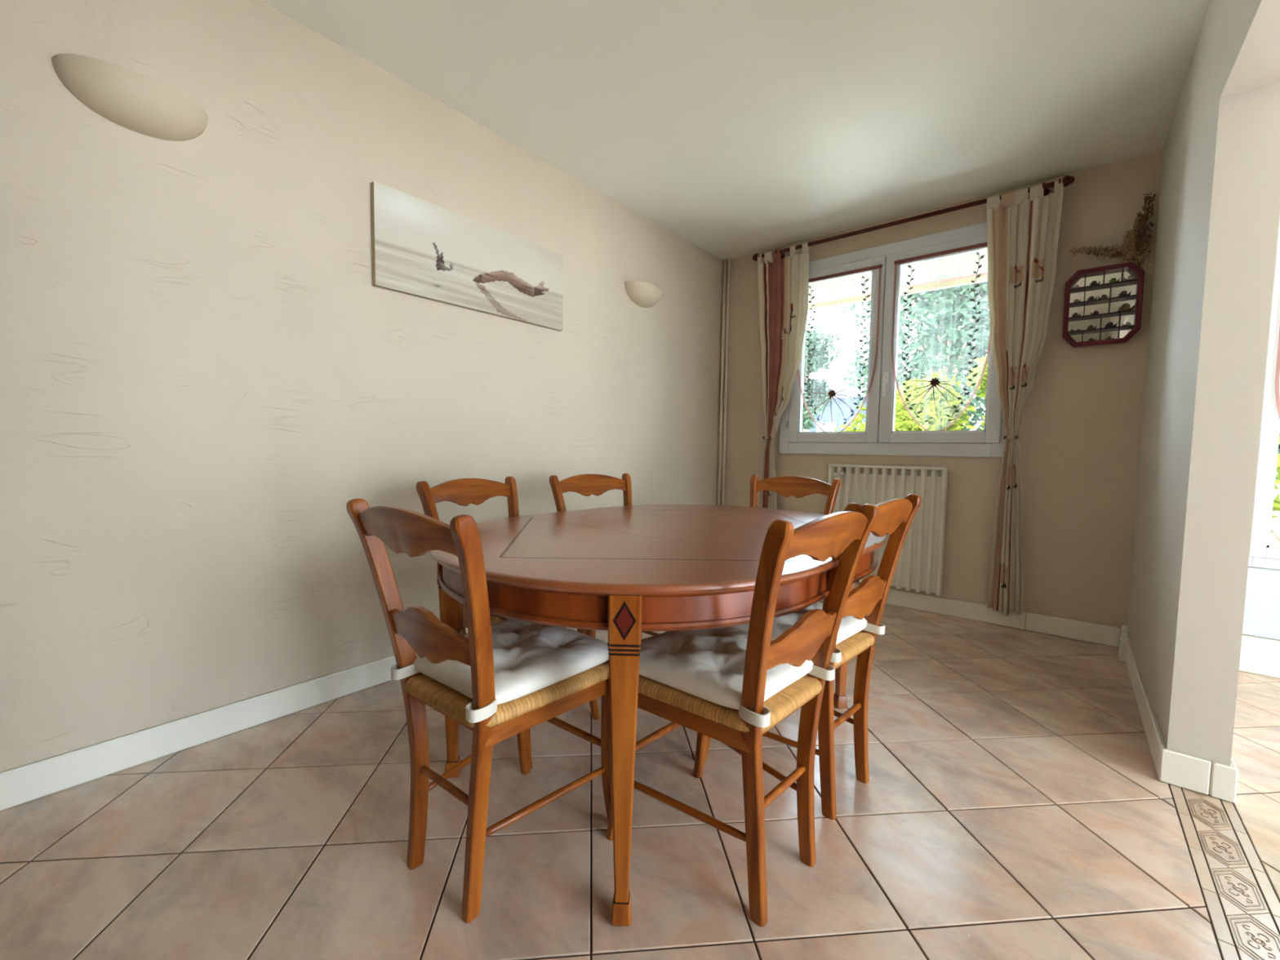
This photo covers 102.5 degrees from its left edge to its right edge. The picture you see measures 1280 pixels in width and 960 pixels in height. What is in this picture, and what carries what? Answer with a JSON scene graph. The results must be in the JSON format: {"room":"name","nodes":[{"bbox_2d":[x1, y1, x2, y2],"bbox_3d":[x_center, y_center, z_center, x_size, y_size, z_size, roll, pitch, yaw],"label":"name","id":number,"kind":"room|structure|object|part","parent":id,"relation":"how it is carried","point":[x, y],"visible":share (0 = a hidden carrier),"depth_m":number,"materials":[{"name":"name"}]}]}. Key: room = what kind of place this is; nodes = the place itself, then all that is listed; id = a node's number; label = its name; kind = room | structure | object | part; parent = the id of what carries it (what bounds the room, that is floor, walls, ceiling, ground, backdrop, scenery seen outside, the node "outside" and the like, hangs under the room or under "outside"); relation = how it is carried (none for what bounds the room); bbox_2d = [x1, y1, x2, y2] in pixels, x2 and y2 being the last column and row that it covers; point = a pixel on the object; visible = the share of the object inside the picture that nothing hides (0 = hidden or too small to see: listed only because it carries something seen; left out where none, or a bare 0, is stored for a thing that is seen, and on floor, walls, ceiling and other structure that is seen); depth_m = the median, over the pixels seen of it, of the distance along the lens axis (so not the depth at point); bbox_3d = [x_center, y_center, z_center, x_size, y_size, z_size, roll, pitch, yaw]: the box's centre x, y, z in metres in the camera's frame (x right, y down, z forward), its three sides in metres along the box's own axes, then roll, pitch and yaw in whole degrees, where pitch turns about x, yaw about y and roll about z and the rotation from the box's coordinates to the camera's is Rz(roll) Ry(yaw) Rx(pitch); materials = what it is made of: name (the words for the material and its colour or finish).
{"room":"dining room","nodes":[
{"label":"dining room","id":0,"kind":"room"},
{"bbox_2d":[0,0,723,772],"bbox_3d":[-1.277,-0.390,2.022,0.200,2.510,6.305,4,5,40],"label":"wall","id":1,"kind":"structure","parent":0,"point":[203,364],"depth_m":1.77,"materials":[{"name":"paint"}]},
{"bbox_2d":[52,53,207,141],"bbox_3d":[-1.458,-1.096,1.498,0.115,0.118,0.330,4,5,40],"label":"wall sconce","id":2,"kind":"object","parent":1,"relation":"attached to","point":[133,100],"visible":1,"depth_m":1.47,"materials":[{"name":"paint"}]},
{"bbox_2d":[0,633,466,810],"bbox_3d":[-1.229,0.816,2.009,0.014,0.104,5.855,4,5,40],"label":"baseboard","id":3,"kind":"structure","parent":1,"relation":"attached to","point":[24,784],"depth_m":1.66,"materials":[{"name":"white paint"}]},
{"bbox_2d":[370,181,563,331],"bbox_3d":[-0.746,-0.999,2.429,0.028,0.401,0.992,4,5,40],"label":"print","id":4,"kind":"object","parent":1,"relation":"attached to","point":[421,248],"visible":1,"depth_m":2.33,"materials":[{"name":"beige"}]},
{"bbox_2d":[624,280,662,307],"bbox_3d":[0.051,-1.186,3.314,0.115,0.118,0.330,4,5,40],"label":"wall sconce","id":5,"kind":"object","parent":1,"relation":"attached to","point":[645,295],"visible":1,"depth_m":3.25,"materials":[{"name":"paint"}]},
{"bbox_2d":[0,599,1279,959],"bbox_3d":[1.222,1.091,-0.015,6.790,0.121,6.255,4,5,40],"label":"floor","id":6,"kind":"structure","parent":0,"point":[1014,804],"depth_m":1.31,"materials":[{"name":"brown tile"}]},
{"bbox_2d":[346,498,612,923],"bbox_3d":[-0.355,0.485,1.265,0.440,0.884,0.519,4,4,37],"label":"dining chair","id":7,"kind":"object","parent":6,"relation":"on","point":[414,630],"visible":0.67,"depth_m":1.12,"materials":[{"name":"brown wood"}]},
{"bbox_3d":[-0.593,0.483,1.227,0.170,0.884,0.071,1,4,-3],"label":"post","id":8,"kind":"part","parent":7,"relation":"part of","materials":[{"name":"brown wood"}]},
{"bbox_3d":[-0.487,0.105,1.060,0.389,0.104,0.063,4,4,37],"label":"rail","id":9,"kind":"part","parent":7,"relation":"part of","materials":[{"name":"brown wood"}]},
{"bbox_3d":[-0.460,0.332,1.115,0.326,0.122,0.058,4,4,37],"label":"rail","id":10,"kind":"part","parent":7,"relation":"part of","materials":[{"name":"brown wood"}]},
{"bbox_3d":[-0.439,0.518,1.157,0.264,0.012,0.018,4,4,37],"label":"seat rail","id":11,"kind":"part","parent":7,"relation":"part of","materials":[{"name":"brown wood"}]},
{"bbox_3d":[-0.328,0.500,1.027,0.071,0.884,0.170,0,4,-12],"label":"post","id":12,"kind":"part","parent":7,"relation":"part of","materials":[{"name":"brown wood"}]},
{"bbox_2d":[391,618,608,723],"bbox_3d":[-0.335,0.437,1.289,0.390,0.064,0.427,4,4,37],"label":"seat cushion","id":13,"kind":"object","parent":7,"relation":"on","point":[529,658],"visible":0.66,"depth_m":1.22,"materials":[{"name":"beige fabric"}]},
{"bbox_3d":[-0.329,0.486,1.301,0.415,0.037,0.419,4,4,37],"label":"rush seat","id":14,"kind":"part","parent":7,"relation":"part of","materials":[{"name":"wicker"}]},
{"bbox_3d":[-0.361,0.692,1.571,0.040,0.432,0.057,4,4,37],"label":"leg","id":15,"kind":"part","parent":7,"relation":"part of","materials":[{"name":"brown wood"}]},
{"bbox_3d":[-0.205,0.532,1.201,0.018,0.038,0.359,4,5,44],"label":"seat rail","id":16,"kind":"part","parent":7,"relation":"part of","materials":[{"name":"brown wood"}]},
{"bbox_3d":[-0.077,0.710,1.355,0.040,0.432,0.057,4,4,37],"label":"leg","id":17,"kind":"part","parent":7,"relation":"part of","materials":[{"name":"brown wood"}]},
{"bbox_2d":[416,476,599,769],"bbox_3d":[-0.463,0.445,1.872,0.519,0.884,0.440,3,4,32],"label":"dining chair","id":18,"kind":"object","parent":6,"relation":"on","point":[460,491],"visible":0.11,"depth_m":1.92,"materials":[{"name":"brown wood"}]},
{"bbox_3d":[-0.698,0.445,1.822,0.170,0.884,0.071,0,4,-18],"label":"post","id":19,"kind":"part","parent":18,"relation":"part of","materials":[{"name":"brown wood"}]},
{"bbox_3d":[-0.515,0.495,1.718,0.359,0.038,0.018,4,5,38],"label":"seat rail","id":20,"kind":"part","parent":18,"relation":"part of","materials":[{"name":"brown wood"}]},
{"bbox_3d":[-0.651,0.046,1.967,0.063,0.104,0.389,3,4,32],"label":"rail","id":21,"kind":"part","parent":18,"relation":"part of","materials":[{"name":"brown wood"}]},
{"bbox_3d":[-0.425,0.451,1.849,0.419,0.037,0.415,3,4,32],"label":"rush seat","id":22,"kind":"part","parent":18,"relation":"part of","materials":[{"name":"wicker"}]},
{"bbox_3d":[-0.523,0.430,2.105,0.071,0.884,0.170,0,4,-9],"label":"post","id":23,"kind":"part","parent":18,"relation":"part of","materials":[{"name":"brown wood"}]},
{"bbox_3d":[-0.363,0.690,1.613,0.057,0.432,0.040,3,4,32],"label":"leg","id":24,"kind":"part","parent":18,"relation":"part of","materials":[{"name":"brown wood"}]},
{"bbox_3d":[-0.175,0.673,1.917,0.057,0.432,0.040,3,4,32],"label":"leg","id":25,"kind":"part","parent":18,"relation":"part of","materials":[{"name":"brown wood"}]},
{"bbox_2d":[549,473,660,640],"bbox_3d":[-0.086,0.426,2.271,0.440,0.884,0.519,-2,5,-40],"label":"dining chair","id":26,"kind":"object","parent":6,"relation":"on","point":[586,485],"visible":0.12,"depth_m":2.40,"materials":[{"name":"brown wood"}]},
{"bbox_3d":[-0.326,0.421,2.296,0.170,0.884,0.071,1,4,0],"label":"post","id":27,"kind":"part","parent":26,"relation":"part of","materials":[{"name":"brown wood"}]},
{"bbox_3d":[-0.228,0.024,2.421,0.389,0.104,0.063,-2,5,-40],"label":"rail","id":28,"kind":"part","parent":26,"relation":"part of","materials":[{"name":"brown wood"}]},
{"bbox_3d":[-0.072,0.411,2.511,0.071,0.884,0.170,1,4,9],"label":"post","id":29,"kind":"part","parent":26,"relation":"part of","materials":[{"name":"brown wood"}]},
{"bbox_2d":[429,504,886,926],"bbox_3d":[0.114,0.532,1.785,1.200,0.740,1.601,4,5,42],"label":"dining table","id":30,"kind":"object","parent":6,"relation":"on","point":[625,571],"visible":0.75,"depth_m":1.16,"materials":[{"name":"brown wood"}]},
{"bbox_3d":[-0.569,0.525,1.556,0.067,0.669,0.067,0,4,-8],"label":"leg","id":31,"kind":"part","parent":30,"relation":"part of","materials":[{"name":"brown wood"}]},
{"bbox_3d":[-0.034,0.563,1.081,0.067,0.669,0.067,1,4,2],"label":"leg","id":32,"kind":"part","parent":30,"relation":"part of","materials":[{"name":"brown wood"}]},
{"bbox_3d":[0.797,0.517,2.013,0.067,0.669,0.067,0,4,-8],"label":"leg","id":33,"kind":"part","parent":30,"relation":"part of","materials":[{"name":"brown wood"}]},
{"bbox_2d":[605,503,879,926],"bbox_3d":[0.234,0.493,1.264,0.519,0.884,0.440,4,5,45],"label":"dining chair","id":34,"kind":"object","parent":6,"relation":"on","point":[813,637],"visible":0.61,"depth_m":1.11,"materials":[{"name":"brown wood"}]},
{"bbox_3d":[-0.059,0.713,1.314,0.057,0.432,0.040,4,5,45],"label":"leg","id":35,"kind":"part","parent":34,"relation":"part of","materials":[{"name":"brown wood"}]},
{"bbox_3d":[0.093,0.538,1.179,0.359,0.038,0.018,4,5,38],"label":"seat rail","id":36,"kind":"part","parent":34,"relation":"part of","materials":[{"name":"brown wood"}]},
{"bbox_3d":[0.192,0.701,1.568,0.057,0.432,0.040,4,5,45],"label":"leg","id":37,"kind":"part","parent":34,"relation":"part of","materials":[{"name":"brown wood"}]},
{"bbox_3d":[0.202,0.495,1.296,0.419,0.037,0.415,4,5,45],"label":"rush seat","id":38,"kind":"part","parent":34,"relation":"part of","materials":[{"name":"wicker"}]},
{"bbox_2d":[639,626,835,727],"bbox_3d":[0.211,0.445,1.285,0.427,0.064,0.390,4,5,45],"label":"seat cushion","id":39,"kind":"object","parent":34,"relation":"on","point":[708,664],"visible":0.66,"depth_m":1.21,"materials":[{"name":"beige fabric"}]},
{"bbox_3d":[0.241,0.508,1.024,0.071,0.884,0.170,1,4,4],"label":"post","id":40,"kind":"part","parent":34,"relation":"part of","materials":[{"name":"brown wood"}]},
{"bbox_3d":[0.332,0.529,1.169,0.018,0.012,0.264,4,5,45],"label":"seat rail","id":41,"kind":"part","parent":34,"relation":"part of","materials":[{"name":"beige wicker"}]},
{"bbox_3d":[0.362,0.343,1.131,0.058,0.122,0.326,4,5,45],"label":"rail","id":42,"kind":"part","parent":34,"relation":"part of","materials":[{"name":"brown wood"}]},
{"bbox_3d":[0.402,0.117,1.080,0.063,0.104,0.389,4,5,45],"label":"rail","id":43,"kind":"part","parent":34,"relation":"part of","materials":[{"name":"brown wood"}]},
{"bbox_3d":[0.475,0.497,1.260,0.170,0.884,0.071,1,4,-5],"label":"post","id":44,"kind":"part","parent":34,"relation":"part of","materials":[{"name":"brown wood"}]},
{"bbox_2d":[749,474,840,515],"bbox_3d":[0.593,0.432,2.345,0.440,0.884,0.519,4,5,40],"label":"dining chair","id":45,"kind":"object","parent":6,"relation":"on","point":[797,486],"visible":0.16,"depth_m":2.49,"materials":[{"name":"brown wood"}]},
{"bbox_3d":[0.577,0.416,2.584,0.071,0.884,0.170,0,4,-10],"label":"post","id":46,"kind":"part","parent":45,"relation":"part of","materials":[{"name":"brown wood"}]},
{"bbox_3d":[0.745,0.034,2.496,0.389,0.104,0.063,4,5,40],"label":"rail","id":47,"kind":"part","parent":45,"relation":"part of","materials":[{"name":"brown wood"}]},
{"bbox_3d":[0.833,0.433,2.373,0.170,0.884,0.071,1,4,-1],"label":"post","id":48,"kind":"part","parent":45,"relation":"part of","materials":[{"name":"brown wood"}]},
{"bbox_2d":[704,493,921,820],"bbox_3d":[0.506,0.478,1.584,0.440,0.884,0.519,-3,5,-44],"label":"dining chair","id":49,"kind":"object","parent":6,"relation":"on","point":[868,598],"visible":0.44,"depth_m":1.47,"materials":[{"name":"brown wood"}]},
{"bbox_3d":[0.213,0.697,1.638,0.040,0.432,0.057,-3,5,-44],"label":"leg","id":50,"kind":"part","parent":49,"relation":"part of","materials":[{"name":"brown wood"}]},
{"bbox_2d":[730,601,884,662],"bbox_3d":[0.484,0.429,1.604,0.390,0.064,0.427,-3,5,-44],"label":"seat cushion","id":51,"kind":"object","parent":49,"relation":"on","point":[849,626],"visible":0.24,"depth_m":1.52,"materials":[{"name":"beige fabric"}]},
{"bbox_3d":[0.509,0.492,1.343,0.071,0.884,0.170,1,4,5],"label":"post","id":52,"kind":"part","parent":49,"relation":"part of","materials":[{"name":"brown wood"}]},
{"bbox_3d":[0.602,0.513,1.487,0.264,0.012,0.018,-3,5,-44],"label":"seat rail","id":53,"kind":"part","parent":49,"relation":"part of","materials":[{"name":"brown wood"}]},
{"bbox_3d":[0.475,0.479,1.615,0.415,0.037,0.419,-3,5,-44],"label":"rush seat","id":54,"kind":"part","parent":49,"relation":"part of","materials":[{"name":"wicker"}]},
{"bbox_3d":[0.632,0.327,1.448,0.326,0.122,0.058,-3,5,-44],"label":"rail","id":55,"kind":"part","parent":49,"relation":"part of","materials":[{"name":"brown wood"}]},
{"bbox_3d":[0.747,0.482,1.575,0.170,0.884,0.071,1,4,-4],"label":"post","id":56,"kind":"part","parent":49,"relation":"part of","materials":[{"name":"brown wood"}]},
{"bbox_3d":[0.671,0.101,1.397,0.389,0.104,0.063,-3,5,-44],"label":"rail","id":57,"kind":"part","parent":49,"relation":"part of","materials":[{"name":"brown wood"}]},
{"bbox_3d":[1.718,0.939,1.585,0.069,0.002,0.148,4,5,40],"label":"hexagon moulding","id":58,"kind":"part","parent":6,"relation":"part of","materials":[{"name":"beige tile"}]},
{"bbox_3d":[1.613,0.945,1.458,0.069,0.002,0.148,4,5,40],"label":"hexagon moulding","id":59,"kind":"part","parent":6,"relation":"part of","materials":[{"name":"beige tile"}]},
{"bbox_3d":[1.506,0.952,1.330,0.069,0.002,0.148,4,5,40],"label":"hexagon moulding","id":60,"kind":"part","parent":6,"relation":"part of","materials":[{"name":"beige tile"}]},
{"bbox_3d":[1.400,0.958,1.203,0.069,0.002,0.148,4,5,40],"label":"hexagon moulding","id":61,"kind":"part","parent":6,"relation":"part of","materials":[{"name":"beige tile"}]},
{"bbox_3d":[1.294,0.965,1.075,0.069,0.002,0.148,4,5,40],"label":"hexagon moulding","id":62,"kind":"part","parent":6,"relation":"part of","materials":[{"name":"beige tile"}]},
{"bbox_2d":[260,0,1209,260],"bbox_3d":[1.277,-1.549,-0.160,6.790,0.150,6.305,4,5,40],"label":"ceiling","id":63,"kind":"structure","parent":0,"point":[737,128],"depth_m":2.13,"materials":[{"name":"white paint"}]},
{"bbox_2d":[720,151,1279,640],"bbox_3d":[3.191,-0.338,2.249,6.390,2.510,0.250,4,5,40],"label":"wall","id":64,"kind":"structure","parent":0,"point":[1080,431],"depth_m":2.84,"materials":[{"name":"paint"}]},
{"bbox_2d":[717,258,726,505],"bbox_3d":[0.656,-0.494,4.147,0.052,2.508,0.032,4,5,40],"label":"pipe","id":65,"kind":"object","parent":64,"relation":"attached to","point":[720,432],"visible":0.89,"depth_m":4.12,"materials":[{"name":"beige paint"}]},
{"bbox_2d":[721,257,730,505],"bbox_3d":[0.683,-0.492,4.123,0.026,2.508,0.026,4,5,40],"label":"pipe","id":66,"kind":"object","parent":64,"relation":"attached to","point":[728,259],"visible":0.87,"depth_m":4.09,"materials":[{"name":"beige paint"}]},
{"bbox_2d":[828,463,947,595],"bbox_3d":[1.590,0.300,3.383,0.720,0.792,0.102,4,5,40],"label":"radiator","id":67,"kind":"object","parent":64,"relation":"attached to","point":[919,566],"visible":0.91,"depth_m":3.27,"materials":[{"name":"white metal"}]},
{"bbox_2d":[778,222,1005,457],"bbox_3d":[1.668,-0.851,3.466,1.400,1.367,0.388,4,5,40],"label":"window","id":68,"kind":"structure","parent":64,"relation":"in","point":[879,437],"depth_m":3.34,"materials":[{"name":"white plastic"}]},
{"bbox_3d":[1.360,-0.868,3.584,0.622,1.212,0.068,4,5,40],"label":"sash","id":69,"kind":"part","parent":68,"relation":"part of","materials":[{"name":"white plastic"}]},
{"bbox_2d":[797,264,882,434],"bbox_3d":[1.341,-0.865,3.532,0.556,1.091,0.034,4,5,38],"label":"sheer curtain","id":70,"kind":"object","parent":68,"relation":"hanging from","point":[831,393],"visible":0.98,"depth_m":3.48,"materials":[{"name":"white fabric"}]},
{"bbox_3d":[1.584,-0.619,3.330,0.030,0.162,0.055,4,5,40],"label":"handle","id":71,"kind":"part","parent":68,"relation":"part of","materials":[{"name":"white"}]},
{"bbox_3d":[1.858,-0.835,3.172,0.664,1.212,0.068,4,5,40],"label":"sash","id":72,"kind":"part","parent":68,"relation":"part of","materials":[{"name":"white plastic"}]},
{"bbox_2d":[891,242,991,431],"bbox_3d":[1.821,-0.841,3.134,0.548,1.084,0.033,4,5,41],"label":"sheer curtain","id":73,"kind":"object","parent":68,"relation":"hanging from","point":[934,382],"visible":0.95,"depth_m":3.15,"materials":[{"name":"white fabric"}]},
{"bbox_2d":[752,175,1074,261],"bbox_3d":[1.575,-1.614,3.296,1.852,0.067,0.106,4,5,40],"label":"curtain rod","id":74,"kind":"object","parent":64,"relation":"attached to","point":[1067,180],"visible":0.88,"depth_m":3.16,"materials":[{"name":"brown wood"}]},
{"bbox_2d":[757,241,809,508],"bbox_3d":[1.011,-0.484,3.776,0.394,2.380,0.077,4,5,40],"label":"window curtain","id":75,"kind":"object","parent":74,"relation":"hanging from","point":[783,283],"visible":0.77,"depth_m":3.75,"materials":[{"name":"fabric"}]},
{"bbox_2d":[986,178,1063,617],"bbox_3d":[2.085,-0.410,2.887,0.339,2.384,0.077,4,5,40],"label":"window curtain","id":76,"kind":"object","parent":74,"relation":"hanging from","point":[1023,233],"visible":1,"depth_m":2.88,"materials":[{"name":"fabric"}]},
{"bbox_2d":[1002,435,1019,439],"bbox_3d":[2.069,-0.238,2.866,0.076,0.025,0.012,4,5,40],"label":"tieback","id":77,"kind":"object","parent":76,"relation":"on","point":[1017,437],"depth_m":2.87,"materials":[{"name":"beige fabric"}]},
{"bbox_2d":[854,582,1120,647],"bbox_3d":[1.581,0.767,3.472,2.439,0.104,0.014,4,5,40],"label":"baseboard","id":78,"kind":"structure","parent":64,"relation":"attached to","point":[1101,634],"depth_m":2.98,"materials":[{"name":"white paint"}]},
{"bbox_2d":[1062,261,1144,347],"bbox_3d":[2.403,-0.904,2.676,0.304,0.398,0.053,4,5,40],"label":"display case","id":79,"kind":"object","parent":64,"relation":"attached to","point":[1108,307],"visible":1,"depth_m":2.68,"materials":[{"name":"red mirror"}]},
{"bbox_2d":[1071,312,1080,316],"bbox_3d":[2.325,-0.880,2.740,0.040,0.023,0.014,3,4,25],"label":"figurine","id":80,"kind":"object","parent":79,"relation":"on","point":[1075,314],"visible":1,"depth_m":2.74,"materials":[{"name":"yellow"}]},
{"bbox_2d":[1086,324,1097,329],"bbox_3d":[2.374,-0.803,2.703,0.043,0.025,0.015,3,4,25],"label":"figurine","id":81,"kind":"object","parent":79,"relation":"on","point":[1091,326],"visible":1,"depth_m":2.70,"materials":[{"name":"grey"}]},
{"bbox_2d":[1087,296,1097,300],"bbox_3d":[2.372,-0.953,2.697,0.043,0.025,0.015,3,4,25],"label":"figurine","id":82,"kind":"object","parent":79,"relation":"on","point":[1091,298],"visible":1,"depth_m":2.69,"materials":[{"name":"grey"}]},
{"bbox_2d":[1089,280,1100,285],"bbox_3d":[2.378,-1.029,2.688,0.046,0.027,0.016,3,4,25],"label":"figurine","id":83,"kind":"object","parent":79,"relation":"on","point":[1094,282],"visible":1,"depth_m":2.68,"materials":[{"name":"grey"}]},
{"bbox_2d":[1090,311,1099,314],"bbox_3d":[2.384,-0.875,2.692,0.013,0.021,0.037,-2,5,-40],"label":"figurine","id":84,"kind":"object","parent":79,"relation":"on","point":[1094,312],"visible":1,"depth_m":2.69,"materials":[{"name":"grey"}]},
{"bbox_2d":[1067,324,1134,333],"bbox_3d":[2.402,-0.785,2.684,0.262,0.007,0.042,4,5,40],"label":"shelf","id":85,"kind":"object","parent":79,"relation":"attached to","point":[1121,328],"depth_m":2.68,"materials":[{"name":"red"}]},
{"bbox_2d":[1068,309,1136,319],"bbox_3d":[2.403,-0.860,2.679,0.262,0.007,0.042,4,5,40],"label":"shelf","id":86,"kind":"object","parent":79,"relation":"attached to","point":[1110,314],"depth_m":2.67,"materials":[{"name":"red"}]},
{"bbox_2d":[1097,294,1107,299],"bbox_3d":[2.406,-0.951,2.669,0.015,0.025,0.043,-2,5,-40],"label":"figurine","id":87,"kind":"object","parent":79,"relation":"on","point":[1103,296],"visible":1,"depth_m":2.66,"materials":[{"name":"grey"}]},
{"bbox_2d":[1069,294,1137,306],"bbox_3d":[2.404,-0.934,2.675,0.262,0.007,0.042,4,5,40],"label":"shelf","id":88,"kind":"object","parent":79,"relation":"attached to","point":[1113,300],"depth_m":2.67,"materials":[{"name":"red"}]},
{"bbox_2d":[1070,279,1137,291],"bbox_3d":[2.405,-1.010,2.670,0.262,0.007,0.042,4,5,40],"label":"shelf","id":89,"kind":"object","parent":79,"relation":"attached to","point":[1104,286],"depth_m":2.67,"materials":[{"name":"red"}]},
{"bbox_2d":[1103,321,1117,328],"bbox_3d":[2.431,-0.802,2.655,0.052,0.030,0.018,3,4,25],"label":"figurine","id":90,"kind":"object","parent":79,"relation":"on","point":[1110,324],"visible":1,"depth_m":2.65,"materials":[{"name":"grey"}]},
{"bbox_2d":[1068,192,1155,269],"bbox_3d":[2.411,-1.227,2.638,0.327,0.403,0.054,4,5,41],"label":"bouquet","id":91,"kind":"object","parent":79,"relation":"on","point":[1134,255],"visible":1,"depth_m":2.57,"materials":[{"name":"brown plant"}]},
{"bbox_2d":[1108,277,1119,283],"bbox_3d":[2.435,-1.026,2.641,0.046,0.027,0.016,3,4,25],"label":"figurine","id":92,"kind":"object","parent":79,"relation":"on","point":[1113,280],"visible":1,"depth_m":2.64,"materials":[{"name":"green"}]},
{"bbox_2d":[1117,290,1131,297],"bbox_3d":[2.467,-0.949,2.618,0.052,0.030,0.018,3,4,25],"label":"figurine","id":93,"kind":"object","parent":79,"relation":"on","point":[1123,293],"visible":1,"depth_m":2.61,"materials":[{"name":"grey"}]},
{"bbox_2d":[1116,302,1135,311],"bbox_3d":[2.474,-0.879,2.615,0.070,0.041,0.025,3,4,26],"label":"figurine","id":94,"kind":"object","parent":79,"relation":"on","point":[1124,307],"visible":1,"depth_m":2.61,"materials":[{"name":"brown ceramic"}]},
{"bbox_2d":[1122,321,1131,325],"bbox_3d":[2.479,-0.794,2.616,0.013,0.021,0.037,-2,5,-40],"label":"figurine","id":95,"kind":"object","parent":79,"relation":"on","point":[1127,323],"visible":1,"depth_m":2.61,"materials":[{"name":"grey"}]},
{"bbox_2d":[1123,275,1135,280],"bbox_3d":[2.481,-1.023,2.603,0.017,0.028,0.049,-2,5,-40],"label":"figurine","id":96,"kind":"object","parent":79,"relation":"on","point":[1130,277],"visible":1,"depth_m":2.60,"materials":[{"name":"grey"}]},
{"bbox_2d":[1239,635,1279,678],"bbox_3d":[4.096,0.900,1.385,3.771,0.172,0.016,4,5,40],"label":"baseboard","id":97,"kind":"structure","parent":64,"relation":"attached to","point":[1258,655],"depth_m":2.38,"materials":[{"name":"white paint"}]},
{"bbox_2d":[1242,215,1279,639],"bbox_3d":[3.139,-0.281,2.151,0.800,2.054,0.093,4,5,40],"label":"window","id":98,"kind":"structure","parent":64,"relation":"in","point":[1261,618],"depth_m":2.35,"materials":[{"name":"white plastic"}]},
{"bbox_3d":[3.113,0.584,2.190,0.780,0.322,0.012,4,5,40],"label":"panel","id":99,"kind":"part","parent":98,"relation":"part of","materials":[{"name":"white"}]},
{"bbox_3d":[3.144,-0.443,2.145,0.800,1.730,0.082,4,5,40],"label":"frame","id":100,"kind":"part","parent":98,"relation":"part of","materials":[{"name":"white plastic"}]},
{"bbox_3d":[3.133,-0.444,2.131,0.716,1.637,0.068,4,5,40],"label":"sash","id":101,"kind":"part","parent":98,"relation":"part of","materials":[{"name":"white plastic"}]},
{"bbox_2d":[1275,327,1279,419],"bbox_3d":[3.094,-0.552,2.090,0.648,1.354,0.034,4,5,39],"label":"sheer curtain","id":102,"kind":"object","parent":98,"relation":"hanging from","point":[1277,364],"visible":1,"depth_m":2.30,"materials":[{"name":"white fabric"}]},
{"bbox_2d":[1126,0,1279,789],"bbox_3d":[0.737,-0.255,0.321,0.131,2.510,5.855,4,5,40],"label":"wall","id":103,"kind":"structure","parent":0,"point":[1219,209],"depth_m":1.52,"materials":[{"name":"paint"}]},
{"bbox_2d":[1118,624,1238,802],"bbox_3d":[2.120,0.849,2.095,0.179,0.128,1.420,4,5,40],"label":"baseboard","id":104,"kind":"structure","parent":103,"relation":"attached to","point":[1193,773],"depth_m":1.58,"materials":[{"name":"white paint"}]},
{"label":"outside","id":105,"kind":"structure","parent":0,"visible":0},
{"bbox_2d":[1269,472,1279,545],"bbox_3d":[12.753,0.840,15.468,120.000,0.200,120.000,4,5,40],"label":"ground","id":106,"kind":"structure","parent":105,"point":[1275,524],"depth_m":11.73,"materials":[{"name":"white"}]},
{"bbox_2d":[801,325,842,431],"bbox_3d":[3.225,-1.138,10.850,1.465,4.062,2.005,-1,4,-21],"label":"tree","id":107,"kind":"object","parent":106,"relation":"on","point":[820,350],"visible":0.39,"depth_m":10.31,"materials":[{"name":"green plant"}]},
{"bbox_2d":[834,422,858,431],"bbox_3d":[2.849,0.131,7.341,0.764,1.940,1.120,2,4,11],"label":"shrub","id":108,"kind":"object","parent":106,"relation":"on","point":[841,426],"visible":0.02,"depth_m":7.19,"materials":[{"name":"green plant"}]},
{"bbox_2d":[808,365,913,431],"bbox_3d":[9.273,-2.190,21.463,3.500,5.000,5.600,4,5,40],"label":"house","id":109,"kind":"structure","parent":106,"relation":"on","point":[837,384],"depth_m":19.72,"materials":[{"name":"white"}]},
{"bbox_3d":[7.184,-1.625,19.928,0.560,1.060,0.009,4,5,40],"label":"pane","id":110,"kind":"part","parent":109,"relation":"part of","materials":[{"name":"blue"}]},
{"bbox_2d":[837,370,977,431],"bbox_3d":[2.810,0.004,5.603,1.539,2.409,1.946,4,5,40],"label":"shrub","id":111,"kind":"object","parent":106,"relation":"on","point":[904,421],"visible":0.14,"depth_m":5.26,"materials":[{"name":"green plant"}]},
{"bbox_2d":[833,281,990,430],"bbox_3d":[5.364,-2.468,8.512,4.304,7.072,4.236,1,4,-3],"label":"tree","id":112,"kind":"object","parent":106,"relation":"on","point":[947,307],"visible":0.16,"depth_m":8.22,"materials":[{"name":"green plant"}]},
{"bbox_2d":[965,355,987,430],"bbox_3d":[4.548,-0.447,6.113,1.294,3.296,1.153,-1,4,-33],"label":"shrub","id":113,"kind":"object","parent":106,"relation":"on","point":[982,393],"visible":0.03,"depth_m":6.08,"materials":[{"name":"green plant"}]},
{"bbox_2d":[1270,433,1279,545],"bbox_3d":[5.398,-0.354,4.091,2.514,3.388,2.577,4,5,40],"label":"shrub","id":114,"kind":"object","parent":106,"relation":"on","point":[1276,506],"visible":0.02,"depth_m":4.32,"materials":[{"name":"green plant"}]},
{"bbox_2d":[1275,443,1279,479],"bbox_3d":[7.750,-1.694,5.723,3.074,5.942,3.336,4,5,40],"label":"tree","id":115,"kind":"object","parent":106,"relation":"on","point":[1278,451],"visible":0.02,"depth_m":5.75,"materials":[{"name":"green plant"}]}
]}

